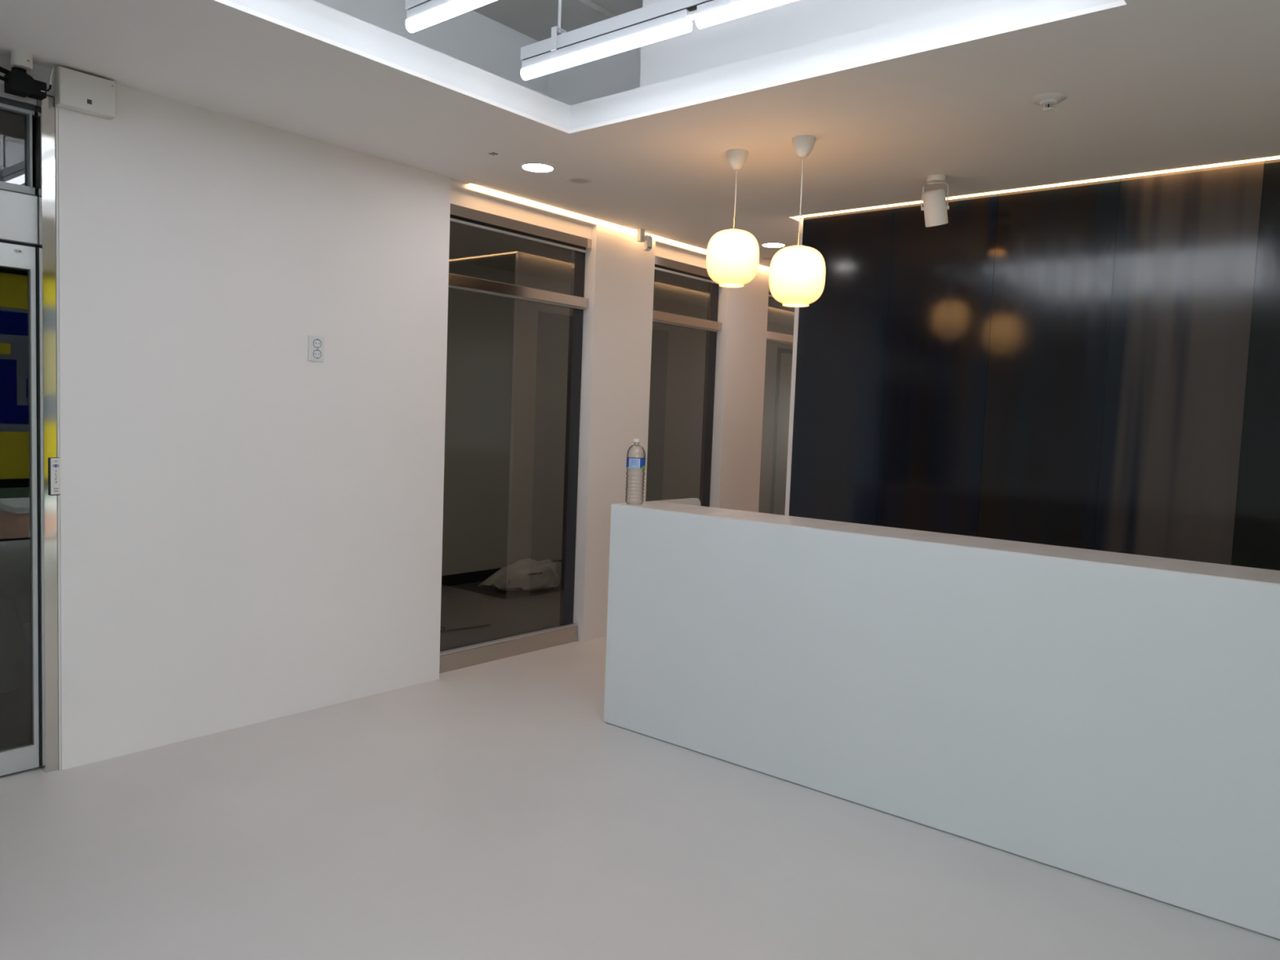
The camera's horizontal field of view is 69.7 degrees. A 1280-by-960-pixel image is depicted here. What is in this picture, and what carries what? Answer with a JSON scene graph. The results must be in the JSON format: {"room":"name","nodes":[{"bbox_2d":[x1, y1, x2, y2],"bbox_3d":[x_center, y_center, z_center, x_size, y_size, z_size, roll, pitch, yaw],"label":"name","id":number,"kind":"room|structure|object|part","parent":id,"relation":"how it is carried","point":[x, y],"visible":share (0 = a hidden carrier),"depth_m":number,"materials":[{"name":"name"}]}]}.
{"room":"office reception area","nodes":[
{"label":"office reception area","id":0,"kind":"room"},
{"bbox_2d":[0,54,769,769],"bbox_3d":[-0.633,-0.330,5.712,0.204,2.830,14.400,5,5,39],"label":"wall","id":1,"kind":"structure","parent":0,"point":[251,527],"depth_m":4.25,"materials":[{"name":"paint"}]},
{"bbox_2d":[0,83,61,776],"bbox_3d":[-3.042,-0.128,2.792,0.156,2.644,2.222,5,5,39],"label":"door","id":2,"kind":"structure","parent":1,"relation":"in","point":[30,669],"depth_m":3.56,"materials":[{"name":"silver metal"}]},
{"bbox_3d":[-3.033,-1.229,2.705,0.010,0.272,2.162,5,5,39],"label":"transom pane","id":3,"kind":"part","parent":2,"relation":"part of","materials":[{"name":"clear glass"}]},
{"bbox_3d":[-2.720,0.136,3.217,0.010,1.873,1.020,5,5,39],"label":"glass pane","id":4,"kind":"part","parent":2,"relation":"part of","materials":[{"name":"clear glass"}]},
{"bbox_3d":[-3.028,-1.222,2.701,0.055,0.314,2.162,5,5,39],"label":"transom frame","id":5,"kind":"part","parent":2,"relation":"part of","materials":[{"name":"silver metal"}]},
{"bbox_3d":[-3.014,-1.424,2.686,0.065,0.044,2.167,5,5,39],"label":"frame","id":6,"kind":"part","parent":2,"relation":"part of","materials":[{"name":"grey metal"}]},
{"bbox_3d":[-2.355,-0.152,3.626,0.150,2.630,0.046,5,5,39],"label":"post","id":7,"kind":"part","parent":2,"relation":"part of","materials":[{"name":"silver metal"}]},
{"bbox_2d":[48,457,60,495],"bbox_3d":[-2.289,-0.014,3.592,0.015,0.148,0.037,5,5,39],"label":"switch","id":8,"kind":"object","parent":2,"relation":"attached to","point":[54,462],"visible":1,"depth_m":3.59,"materials":[{"name":"grey plastic"}]},
{"bbox_2d":[54,66,115,119],"bbox_3d":[-2.143,-1.495,3.552,0.053,0.138,0.196,5,5,39],"label":"wall box","id":9,"kind":"object","parent":1,"relation":"attached to","point":[76,91],"visible":1,"depth_m":3.53,"materials":[{"name":"white plastic"}]},
{"bbox_2d":[307,335,324,361],"bbox_3d":[-1.550,-0.629,4.401,0.014,0.120,0.082,5,5,39],"label":"wall socket","id":10,"kind":"object","parent":1,"relation":"attached to","point":[315,344],"visible":1,"depth_m":4.39,"materials":[{"name":"white plastic"}]},
{"bbox_2d":[312,349,321,358],"bbox_3d":[-1.546,-0.604,4.400,0.004,0.045,0.045,5,5,39],"label":"socket","id":11,"kind":"object","parent":10,"relation":"attached to","point":[317,353],"depth_m":4.40,"materials":[{"name":"white plastic"}]},
{"bbox_2d":[439,203,591,673],"bbox_3d":[-0.778,-0.228,5.587,0.083,2.634,1.211,5,5,39],"label":"window frame","id":12,"kind":"structure","parent":1,"relation":"in","point":[455,659],"depth_m":5.86,"materials":[{"name":"silver metal"}]},
{"bbox_3d":[-0.817,1.035,5.658,0.048,0.102,1.199,5,5,39],"label":"rail","id":13,"kind":"part","parent":12,"relation":"part of","materials":[{"name":"silver metal"}]},
{"bbox_3d":[-0.735,-1.131,5.509,0.048,0.061,1.199,5,5,39],"label":"transom rail","id":14,"kind":"part","parent":12,"relation":"part of","materials":[{"name":"silver metal"}]},
{"bbox_3d":[-0.716,-1.510,5.488,0.048,0.060,1.211,5,5,39],"label":"rail","id":15,"kind":"part","parent":12,"relation":"part of","materials":[{"name":"silver metal"}]},
{"bbox_2d":[652,255,722,506],"bbox_3d":[0.286,-0.276,6.871,0.083,2.634,0.913,5,5,39],"label":"window frame","id":16,"kind":"structure","parent":1,"relation":"in","point":[711,325],"depth_m":7.11,"materials":[{"name":"silver metal"}]},
{"bbox_3d":[0.349,-1.558,6.772,0.048,0.060,0.913,5,5,39],"label":"rail","id":17,"kind":"part","parent":16,"relation":"part of","materials":[{"name":"silver metal"}]},
{"bbox_3d":[0.331,-1.178,6.794,0.048,0.061,0.901,5,5,39],"label":"transom rail","id":18,"kind":"part","parent":16,"relation":"part of","materials":[{"name":"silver metal"}]},
{"bbox_2d":[766,286,793,344],"bbox_3d":[1.240,-0.318,8.021,0.083,2.634,0.913,5,5,39],"label":"window frame","id":19,"kind":"structure","parent":1,"relation":"in","point":[771,335],"depth_m":7.79,"materials":[{"name":"silver metal"}]},
{"bbox_3d":[1.284,-1.220,7.944,0.048,0.061,0.901,5,5,39],"label":"transom rail","id":20,"kind":"part","parent":19,"relation":"part of","materials":[{"name":"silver metal"}]},
{"bbox_2d":[313,0,640,105],"bbox_3d":[-0.424,-1.838,1.993,3.850,0.839,4.430,5,5,39],"label":"wall","id":21,"kind":"structure","parent":0,"point":[472,37],"depth_m":4.45,"materials":[{"name":"white paint"}]},
{"bbox_2d":[227,0,1119,129],"bbox_3d":[-0.403,-1.485,2.219,2.271,0.106,3.013,5,5,39],"label":"cove light","id":22,"kind":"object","parent":21,"relation":"attached to","point":[979,16],"depth_m":3.32,"materials":[{"name":"white paint"}]},
{"bbox_2d":[640,0,977,87],"bbox_3d":[1.166,-1.792,3.204,2.736,0.625,0.340,5,5,39],"label":"wall","id":23,"kind":"structure","parent":21,"relation":"attached to","point":[797,23],"depth_m":3.54,"materials":[{"name":"white paint"}]},
{"bbox_2d":[472,0,642,41],"bbox_3d":[-0.412,-2.157,1.971,3.650,0.200,4.230,5,5,39],"label":"ceiling slab","id":24,"kind":"structure","parent":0,"point":[534,19],"depth_m":4.37,"materials":[{"name":"paint"}]},
{"bbox_2d":[404,0,497,32],"bbox_3d":[-0.053,-1.815,2.613,1.964,0.602,0.058,5,5,39],"label":"tube light","id":25,"kind":"object","parent":24,"relation":"hanging from","point":[420,14],"visible":1,"depth_m":3.15,"materials":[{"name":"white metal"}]},
{"bbox_2d":[520,0,796,79],"bbox_3d":[0.298,-1.830,3.037,1.964,0.602,0.058,5,5,39],"label":"tube light","id":26,"kind":"object","parent":24,"relation":"hanging from","point":[664,20],"visible":1,"depth_m":3.31,"materials":[{"name":"white"}]},
{"bbox_3d":[-0.304,-1.958,3.533,0.011,0.462,0.012,5,5,39],"label":"hanging rod","id":27,"kind":"part","parent":26,"relation":"part of","materials":[{"name":"white metal"}]},
{"bbox_2d":[441,259,794,575],"bbox_3d":[0.358,-0.455,8.719,2.110,2.745,8.500,5,5,39],"label":"wall","id":28,"kind":"structure","parent":0,"point":[507,357],"depth_m":8.45,"materials":[{"name":"paint"}]},
{"bbox_2d":[441,560,561,586],"bbox_3d":[-0.320,0.800,9.425,0.012,0.095,8.350,5,5,39],"label":"baseboard","id":29,"kind":"structure","parent":28,"relation":"attached to","point":[479,575],"depth_m":7.99,"materials":[{"name":"black"}]},
{"bbox_2d":[448,221,795,326],"bbox_3d":[0.412,-1.873,8.622,2.110,0.100,8.500,5,5,39],"label":"ceiling","id":30,"kind":"structure","parent":0,"point":[468,244],"depth_m":7.64,"materials":[{"name":"paint"}]},
{"bbox_2d":[0,579,1279,959],"bbox_3d":[1.109,1.311,4.327,9.100,0.120,14.400,5,5,39],"label":"floor","id":31,"kind":"structure","parent":0,"point":[491,810],"depth_m":3.12,"materials":[{"name":"grey concrete"}]},
{"bbox_2d":[440,623,490,632],"bbox_3d":[-1.227,1.021,6.299,0.475,0.012,0.020,-1,5,-42],"label":"cable","id":32,"kind":"object","parent":31,"relation":"on","point":[487,624],"visible":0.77,"depth_m":6.31,"materials":[{"name":"black plastic"}]},
{"bbox_2d":[478,557,561,591],"bbox_3d":[-0.984,0.797,7.799,0.440,0.270,0.680,5,5,39],"label":"sack","id":33,"kind":"object","parent":31,"relation":"on","point":[526,575],"visible":0.99,"depth_m":7.68,"materials":[{"name":"white"}]},
{"bbox_2d":[603,497,1279,940],"bbox_3d":[1.763,0.803,3.338,4.412,1.077,0.708,5,5,39],"label":"reception counter","id":34,"kind":"object","parent":31,"relation":"on","point":[1110,718],"depth_m":3.31,"materials":[{"name":"paint"}]},
{"bbox_2d":[625,439,645,505],"bbox_3d":[-0.021,-0.039,4.434,0.093,0.316,0.093,0,4,-26],"label":"water bottle","id":35,"kind":"object","parent":34,"relation":"on","point":[631,462],"visible":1,"depth_m":4.40,"materials":[{"name":"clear plastic"}]},
{"bbox_3d":[-0.027,-0.080,4.390,0.050,0.048,0.007,3,4,10],"label":"label panel","id":36,"kind":"part","parent":35,"relation":"part of","materials":[{"name":"blue paper"}]},
{"bbox_3d":[0.085,0.643,4.745,0.022,1.077,0.677,5,5,39],"label":"panel","id":37,"kind":"part","parent":34,"relation":"part of","materials":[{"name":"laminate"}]},
{"bbox_2d":[611,501,1279,585],"bbox_3d":[1.665,0.281,3.160,4.412,0.020,0.338,5,5,39],"label":"countertop","id":38,"kind":"structure","parent":34,"relation":"on","point":[1164,564],"depth_m":3.42,"materials":[{"name":"laminate"}]},
{"bbox_2d":[0,0,1279,267],"bbox_3d":[2.042,-1.415,3.453,6.950,0.016,14.400,5,5,39],"label":"ceiling","id":39,"kind":"structure","parent":0,"point":[1149,86],"depth_m":3.70,"materials":[{"name":"paint"}]},
{"bbox_2d":[10,49,32,70],"bbox_3d":[-2.270,-1.540,3.372,0.070,0.050,0.068,5,5,39],"label":"mount","id":40,"kind":"object","parent":39,"relation":"attached to","point":[19,59],"visible":1,"depth_m":3.35,"materials":[{"name":"white plastic"}]},
{"bbox_2d":[0,66,54,100],"bbox_3d":[-2.346,-1.491,3.322,0.075,0.134,0.404,5,5,39],"label":"junction","id":41,"kind":"object","parent":39,"relation":"hanging from","point":[17,82],"visible":1,"depth_m":3.38,"materials":[{"name":"black plastic"}]},
{"bbox_2d":[488,151,497,155],"bbox_3d":[-0.709,-1.578,4.441,0.044,0.003,0.044,5,5,39],"label":"ceiling sensor","id":42,"kind":"object","parent":39,"relation":"attached to","point":[490,153],"visible":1,"depth_m":4.44,"materials":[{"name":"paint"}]},
{"bbox_2d":[520,162,555,172],"bbox_3d":[-0.518,-1.584,4.658,0.176,0.006,0.176,5,5,39],"label":"recessed light","id":43,"kind":"object","parent":39,"relation":"in","point":[530,166],"visible":1,"depth_m":4.65,"materials":[{"name":"white plastic"}]},
{"bbox_2d":[469,183,637,233],"bbox_3d":[-0.495,-1.641,5.606,0.046,0.019,1.434,5,5,39],"label":"strip light","id":44,"kind":"object","parent":39,"relation":"in","point":[498,193],"depth_m":5.53,"materials":[{"name":"white plastic"}]},
{"bbox_2d":[566,177,591,183],"bbox_3d":[-0.323,-1.593,4.888,0.136,0.004,0.136,5,5,39],"label":"ceiling speaker","id":45,"kind":"object","parent":39,"relation":"attached to","point":[572,180],"visible":1,"depth_m":4.88,"materials":[{"name":"white plastic"}]},
{"bbox_2d":[571,178,587,182],"bbox_3d":[-0.323,-1.594,4.888,0.091,0.002,0.091,5,5,39],"label":"grille","id":46,"kind":"object","parent":45,"relation":"attached to","point":[573,180],"depth_m":4.89,"materials":[{"name":"grey metal"}]},
{"bbox_2d":[636,228,652,251],"bbox_3d":[0.031,-1.601,6.129,0.041,0.130,0.118,5,5,39],"label":"sensor","id":47,"kind":"object","parent":39,"relation":"attached to","point":[641,237],"visible":1,"depth_m":6.12,"materials":[{"name":"white plastic"}]},
{"bbox_2d":[644,232,706,253],"bbox_3d":[0.245,-1.674,6.498,0.046,0.020,0.712,5,5,39],"label":"strip light","id":48,"kind":"object","parent":39,"relation":"in","point":[653,236],"depth_m":6.50,"materials":[{"name":"white plastic"}]},
{"bbox_2d":[706,148,759,287],"bbox_3d":[0.441,-1.217,4.287,0.246,0.614,0.246,5,5,39],"label":"pendant lamp","id":49,"kind":"object","parent":39,"relation":"hanging from","point":[732,256],"visible":1,"depth_m":4.21,"materials":[{"name":"white glass"}]},
{"bbox_3d":[0.434,-1.038,4.299,0.246,0.256,0.246,5,5,39],"label":"lamp shade","id":50,"kind":"part","parent":49,"relation":"part of","materials":[{"name":"white glass"}]},
{"bbox_3d":[0.440,-1.194,4.288,0.009,0.062,0.009,5,5,39],"label":"stem","id":51,"kind":"part","parent":49,"relation":"part of","materials":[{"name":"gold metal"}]},
{"bbox_3d":[0.446,-1.335,4.278,0.006,0.223,0.006,5,5,39],"label":"cord","id":52,"kind":"part","parent":49,"relation":"part of","materials":[{"name":"white plastic"}]},
{"bbox_2d":[759,257,773,260],"bbox_3d":[0.976,-1.689,7.004,0.136,0.004,0.136,5,5,39],"label":"ceiling speaker","id":53,"kind":"object","parent":39,"relation":"attached to","point":[760,258],"visible":0.73,"depth_m":7.00,"materials":[{"name":"grey metal"}]},
{"bbox_2d":[760,242,786,247],"bbox_3d":[0.940,-1.652,6.460,0.176,0.006,0.176,5,5,39],"label":"recessed light","id":54,"kind":"object","parent":39,"relation":"in","point":[766,244],"visible":1,"depth_m":6.45,"materials":[{"name":"white plastic"}]},
{"bbox_2d":[768,135,825,306],"bbox_3d":[0.705,-1.135,4.052,0.246,0.724,0.246,5,5,39],"label":"pendant lamp","id":55,"kind":"object","parent":39,"relation":"hanging from","point":[797,273],"visible":1,"depth_m":3.98,"materials":[{"name":"white glass"}]},
{"bbox_3d":[0.696,-0.902,4.068,0.246,0.257,0.246,5,5,39],"label":"lamp shade","id":56,"kind":"part","parent":55,"relation":"part of","materials":[{"name":"white glass"}]},
{"bbox_3d":[0.702,-1.059,4.058,0.009,0.062,0.009,5,5,39],"label":"stem","id":57,"kind":"part","parent":55,"relation":"part of","materials":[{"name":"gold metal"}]},
{"bbox_3d":[0.710,-1.254,4.044,0.006,0.332,0.006,5,5,39],"label":"cord","id":58,"kind":"part","parent":55,"relation":"part of","materials":[{"name":"white plastic"}]},
{"bbox_2d":[795,200,923,217],"bbox_3d":[1.259,-1.559,5.315,0.799,0.012,0.037,5,5,39],"label":"recessed light","id":59,"kind":"object","parent":39,"relation":"in","point":[917,202],"depth_m":5.29,"materials":[{"name":"white plastic"}]},
{"bbox_2d":[920,173,949,226],"bbox_3d":[1.470,-1.381,4.567,0.149,0.247,0.116,0,5,-31],"label":"spotlight","id":60,"kind":"object","parent":39,"relation":"hanging from","point":[935,207],"visible":1,"depth_m":4.53,"materials":[{"name":"white plastic"}]},
{"bbox_2d":[1030,92,1067,111],"bbox_3d":[1.524,-1.402,3.428,0.128,0.046,0.128,5,5,39],"label":"sprinkler","id":61,"kind":"object","parent":39,"relation":"attached to","point":[1047,100],"visible":1,"depth_m":3.40,"materials":[{"name":"white metal"}]},
{"bbox_2d":[946,155,1279,199],"bbox_3d":[2.240,-1.467,4.505,1.487,0.012,0.037,5,5,39],"label":"recessed light","id":62,"kind":"object","parent":39,"relation":"in","point":[1081,181],"depth_m":4.42,"materials":[{"name":"white plastic"}]},
{"bbox_2d":[784,159,1279,570],"bbox_3d":[4.998,-0.157,6.321,5.565,2.830,6.285,5,5,39],"label":"wall","id":63,"kind":"structure","parent":0,"point":[1095,366],"depth_m":4.66,"materials":[{"name":"glass"}]},
{"bbox_3d":[1.165,-0.204,5.480,0.581,2.748,0.009,5,5,39],"label":"steel panel","id":64,"kind":"part","parent":63,"relation":"part of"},
{"bbox_3d":[1.613,-0.162,5.111,0.581,2.748,0.009,5,5,39],"label":"steel panel","id":65,"kind":"part","parent":63,"relation":"part of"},
{"bbox_3d":[2.061,-0.120,4.741,0.581,2.748,0.008,5,5,39],"label":"steel panel","id":66,"kind":"part","parent":63,"relation":"part of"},
{"bbox_3d":[2.508,-0.077,4.371,0.581,2.748,0.009,5,5,39],"label":"steel panel","id":67,"kind":"part","parent":63,"relation":"part of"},
{"bbox_3d":[2.956,-0.035,4.002,0.581,2.748,0.008,5,5,39],"label":"steel panel","id":68,"kind":"part","parent":63,"relation":"part of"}
]}

